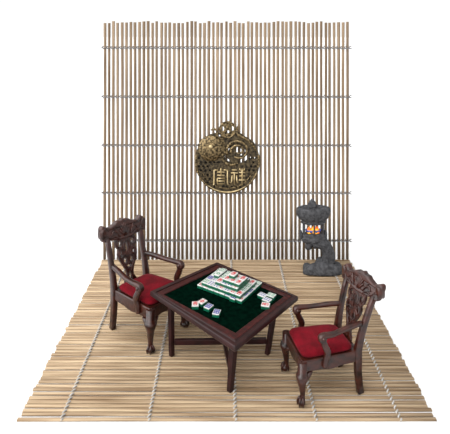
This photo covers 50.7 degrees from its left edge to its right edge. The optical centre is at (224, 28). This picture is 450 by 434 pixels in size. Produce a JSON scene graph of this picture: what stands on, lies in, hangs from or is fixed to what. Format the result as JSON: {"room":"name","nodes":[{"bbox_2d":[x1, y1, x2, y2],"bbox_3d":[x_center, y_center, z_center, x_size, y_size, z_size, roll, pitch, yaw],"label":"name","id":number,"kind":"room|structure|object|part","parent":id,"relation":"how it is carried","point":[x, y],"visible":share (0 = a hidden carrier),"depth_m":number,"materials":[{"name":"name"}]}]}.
{"room":"games hall","nodes":[
{"label":"games hall","id":0,"kind":"room"},
{"bbox_2d":[0,37,449,433],"bbox_3d":[0.000,2.785,75.000,120.000,0.001,170.000,0,0,0],"label":"floor","id":1,"kind":"structure","parent":0,"point":[52,88],"depth_m":8.09,"materials":[{"name":"white paper"}]},
{"bbox_2d":[17,259,436,421],"bbox_3d":[0.014,2.776,4.542,2.985,0.028,2.360,0,0,0],"label":"bamboo mat","id":2,"kind":"object","parent":1,"relation":"on","point":[88,333],"visible":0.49,"depth_m":3.85,"materials":[{"name":"beige wood"}]},
{"bbox_3d":[-1.163,2.776,4.528,0.033,0.028,2.332,0,0,0],"label":"cord","id":3,"kind":"part","parent":2,"relation":"part of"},
{"bbox_2d":[98,214,189,354],"bbox_3d":[-0.754,2.297,4.422,0.712,0.954,0.560,0,0,37],"label":"carved armchair","id":4,"kind":"object","parent":2,"relation":"on","point":[134,293],"visible":0.95,"depth_m":4.40,"materials":[{"name":"brown wood"}]},
{"bbox_3d":[-1.056,2.364,4.410,0.149,0.820,0.057,0,0,37],"label":"post","id":5,"kind":"part","parent":4,"relation":"part of","materials":[{"name":"brown wood"}]},
{"bbox_3d":[-0.983,1.909,4.561,0.485,0.177,0.093,0,0,-42],"label":"crest rail","id":6,"kind":"part","parent":4,"relation":"part of","materials":[{"name":"brown wood"}]},
{"bbox_3d":[-0.884,2.228,4.237,0.463,0.104,0.077,0,0,41],"label":"armrest","id":7,"kind":"part","parent":4,"relation":"part of","materials":[{"name":"brown wood"}]},
{"bbox_3d":[-0.832,2.449,4.231,0.498,0.108,0.032,0,0,39],"label":"seat rail","id":8,"kind":"part","parent":4,"relation":"part of","materials":[{"name":"brown wood"}]},
{"bbox_3d":[-0.796,2.364,4.643,0.149,0.820,0.057,0,0,37],"label":"post","id":9,"kind":"part","parent":4,"relation":"part of","materials":[{"name":"brown wood"}]},
{"bbox_2d":[119,274,172,304],"bbox_3d":[-0.697,2.369,4.379,0.451,0.057,0.403,0,0,37],"label":"cushion","id":10,"kind":"object","parent":4,"relation":"on","point":[150,282],"depth_m":4.31,"materials":[{"name":"red fabric"}]},
{"bbox_3d":[-0.649,2.570,4.082,0.140,0.339,0.140,0,0,0],"label":"leg","id":11,"kind":"part","parent":4,"relation":"part of","materials":[{"name":"brown wood"}]},
{"bbox_3d":[-0.512,2.449,4.245,0.032,0.108,0.426,0,0,37],"label":"seat rail","id":12,"kind":"part","parent":4,"relation":"part of","materials":[{"name":"brown wood"}]},
{"bbox_3d":[-0.586,2.213,4.546,0.438,0.104,0.077,0,0,23],"label":"armrest","id":13,"kind":"part","parent":4,"relation":"part of","materials":[{"name":"brown wood"}]},
{"bbox_3d":[-0.543,2.776,4.528,0.033,0.028,2.332,0,0,0],"label":"cord","id":14,"kind":"part","parent":2,"relation":"part of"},
{"bbox_2d":[150,262,297,392],"bbox_3d":[0.011,2.518,4.051,0.846,0.504,1.022,0,0,-45],"label":"table","id":15,"kind":"object","parent":2,"relation":"on","point":[237,325],"visible":0.91,"depth_m":3.93,"materials":[{"name":"brown wood"}]},
{"bbox_3d":[-0.457,2.540,4.047,0.053,0.460,0.068,0,0,-42],"label":"leg","id":16,"kind":"part","parent":15,"relation":"part of","materials":[{"name":"brown wood"}]},
{"bbox_2d":[192,298,213,311],"bbox_3d":[-0.189,2.262,3.885,0.178,0.031,0.143,0,0,34],"label":"tiles","id":17,"kind":"object","parent":15,"relation":"on","point":[208,307],"depth_m":3.87,"materials":[{"name":"white plastic"}]},
{"bbox_2d":[212,309,220,317],"bbox_3d":[-0.067,2.262,3.779,0.055,0.031,0.068,0,0,14],"label":"tile","id":18,"kind":"object","parent":15,"relation":"on","point":[216,313],"depth_m":3.76,"materials":[{"name":"white plastic"}]},
{"bbox_3d":[0.001,2.280,4.053,0.929,0.021,0.767,0,0,43],"label":"frame","id":19,"kind":"part","parent":15,"relation":"part of","materials":[{"name":"brown wood"}]},
{"bbox_3d":[-0.012,2.284,4.053,0.798,0.012,0.647,0,0,40],"label":"felt panel","id":20,"kind":"part","parent":15,"relation":"part of","materials":[{"name":"green fabric"}]},
{"bbox_3d":[0.011,2.289,4.051,0.846,0.046,1.022,0,0,-45],"label":"edge moulding","id":21,"kind":"part","parent":15,"relation":"part of","materials":[{"name":"brown wood"}]},
{"bbox_2d":[197,268,256,303],"bbox_3d":[0.019,2.202,4.166,0.459,0.151,0.305,0,0,32],"label":"tiles","id":22,"kind":"object","parent":15,"relation":"on","point":[239,294],"depth_m":4.09,"materials":[{"name":"white plastic"}]},
{"bbox_3d":[0.062,2.540,3.637,0.075,0.460,0.064,0,0,-42],"label":"leg","id":23,"kind":"part","parent":15,"relation":"part of","materials":[{"name":"brown wood"}]},
{"bbox_2d":[257,292,275,309],"bbox_3d":[0.337,2.262,3.961,0.157,0.031,0.215,0,0,15],"label":"tiles","id":24,"kind":"object","parent":15,"relation":"on","point":[264,305],"depth_m":3.98,"materials":[{"name":"white plastic"}]},
{"bbox_3d":[0.399,2.540,4.050,0.123,0.460,0.055,0,0,0],"label":"leg","id":25,"kind":"part","parent":15,"relation":"part of","materials":[{"name":"brown wood"}]},
{"bbox_2d":[101,21,351,259],"bbox_3d":[0.019,1.336,5.710,3.010,2.865,0.039,0,0,0],"label":"screen","id":26,"kind":"object","parent":2,"relation":"on","point":[113,96],"visible":0.87,"depth_m":5.71,"materials":[{"name":"beige wood"}]},
{"bbox_3d":[0.019,1.970,5.711,3.010,0.040,0.039,0,0,0],"label":"cord","id":27,"kind":"part","parent":26,"relation":"part of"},
{"bbox_3d":[0.019,1.397,5.711,3.010,0.040,0.039,0,0,0],"label":"cord","id":28,"kind":"part","parent":26,"relation":"part of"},
{"bbox_3d":[0.019,0.814,5.711,3.010,0.040,0.039,0,0,0],"label":"cord","id":29,"kind":"part","parent":26,"relation":"part of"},
{"bbox_3d":[0.019,0.223,5.711,3.010,0.040,0.039,0,0,0],"label":"cord","id":30,"kind":"part","parent":26,"relation":"part of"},
{"bbox_2d":[195,121,259,193],"bbox_3d":[0.028,1.528,5.655,0.773,0.864,0.109,0,0,-3],"label":"medallion","id":31,"kind":"object","parent":26,"relation":"hanging from","point":[218,174],"visible":1,"depth_m":5.65,"materials":[{"name":"gold metal"}]},
{"bbox_3d":[0.019,2.542,5.711,3.010,0.040,0.039,0,0,0],"label":"cord","id":32,"kind":"part","parent":26,"relation":"part of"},
{"bbox_3d":[0.074,2.776,4.528,0.033,0.028,2.332,0,0,0],"label":"cord","id":33,"kind":"part","parent":2,"relation":"part of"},
{"bbox_3d":[0.648,2.776,4.528,0.033,0.028,2.332,0,0,0],"label":"cord","id":34,"kind":"part","parent":2,"relation":"part of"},
{"bbox_2d":[296,199,341,275],"bbox_3d":[1.082,2.357,5.446,0.532,0.820,0.278,0,0,0],"label":"stone lantern","id":35,"kind":"object","parent":2,"relation":"on","point":[313,214],"visible":1,"depth_m":5.39,"materials":[{"name":"grey stone"}]},
{"bbox_3d":[1.013,2.318,5.450,0.190,0.041,0.076,0,0,0],"label":"dish","id":36,"kind":"part","parent":35,"relation":"part of","materials":[{"name":"orange glass"}]},
{"bbox_2d":[301,232,325,243],"bbox_3d":[1.013,2.392,5.450,0.273,0.103,0.158,0,0,0],"label":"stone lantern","id":37,"kind":"object","parent":35,"relation":"on","point":[306,237],"depth_m":5.40,"materials":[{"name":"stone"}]},
{"bbox_3d":[1.090,2.528,5.450,0.345,0.290,0.148,0,0,0],"label":"stem","id":38,"kind":"part","parent":35,"relation":"part of","materials":[{"name":"stone"}]},
{"bbox_2d":[280,263,385,407],"bbox_3d":[0.838,2.353,3.738,0.720,0.841,0.465,0,0,-12],"label":"carved armchair","id":39,"kind":"object","parent":2,"relation":"on","point":[325,346],"visible":1,"depth_m":3.65,"materials":[{"name":"brown wood"}]},
{"bbox_3d":[0.499,2.594,3.840,0.115,0.286,0.120,0,0,33],"label":"leg","id":40,"kind":"part","parent":39,"relation":"part of","materials":[{"name":"brown wood"}]},
{"bbox_3d":[0.534,2.491,3.671,0.028,0.093,0.350,0,0,-12],"label":"seat rail","id":41,"kind":"part","parent":39,"relation":"part of","materials":[{"name":"brown wood"}]},
{"bbox_3d":[0.573,2.594,3.502,0.121,0.286,0.115,0,0,33],"label":"leg","id":42,"kind":"part","parent":39,"relation":"part of","materials":[{"name":"brown wood"}]},
{"bbox_3d":[0.755,2.288,3.898,0.404,0.090,0.066,0,0,-4],"label":"armrest","id":43,"kind":"part","parent":39,"relation":"part of","materials":[{"name":"brown wood"}]},
{"bbox_2d":[289,324,351,357],"bbox_3d":[0.743,2.422,3.717,0.421,0.049,0.334,0,0,-13],"label":"cushion","id":44,"kind":"object","parent":39,"relation":"on","point":[303,340],"depth_m":3.65,"materials":[{"name":"red fabric"}]},
{"bbox_3d":[0.791,2.491,3.560,0.458,0.093,0.028,0,0,-15],"label":"seat rail","id":45,"kind":"part","parent":39,"relation":"part of","materials":[{"name":"brown wood"}]},
{"bbox_3d":[0.865,2.273,3.566,0.380,0.090,0.067,0,0,-22],"label":"armrest","id":46,"kind":"part","parent":39,"relation":"part of","materials":[{"name":"brown wood"}]},
{"bbox_3d":[0.962,2.409,3.918,0.131,0.729,0.044,0,0,-14],"label":"post","id":47,"kind":"part","parent":39,"relation":"part of","materials":[{"name":"brown wood"}]},
{"bbox_3d":[1.091,2.009,3.789,0.091,0.152,0.433,0,0,-29],"label":"crest rail","id":48,"kind":"part","parent":39,"relation":"part of","materials":[{"name":"brown wood"}]},
{"bbox_3d":[1.073,2.408,3.634,0.184,0.731,0.044,0,0,-13],"label":"post","id":49,"kind":"part","parent":39,"relation":"part of","materials":[{"name":"brown wood"}]},
{"bbox_3d":[1.247,2.776,4.528,0.033,0.028,2.332,0,0,0],"label":"cord","id":50,"kind":"part","parent":2,"relation":"part of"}
]}

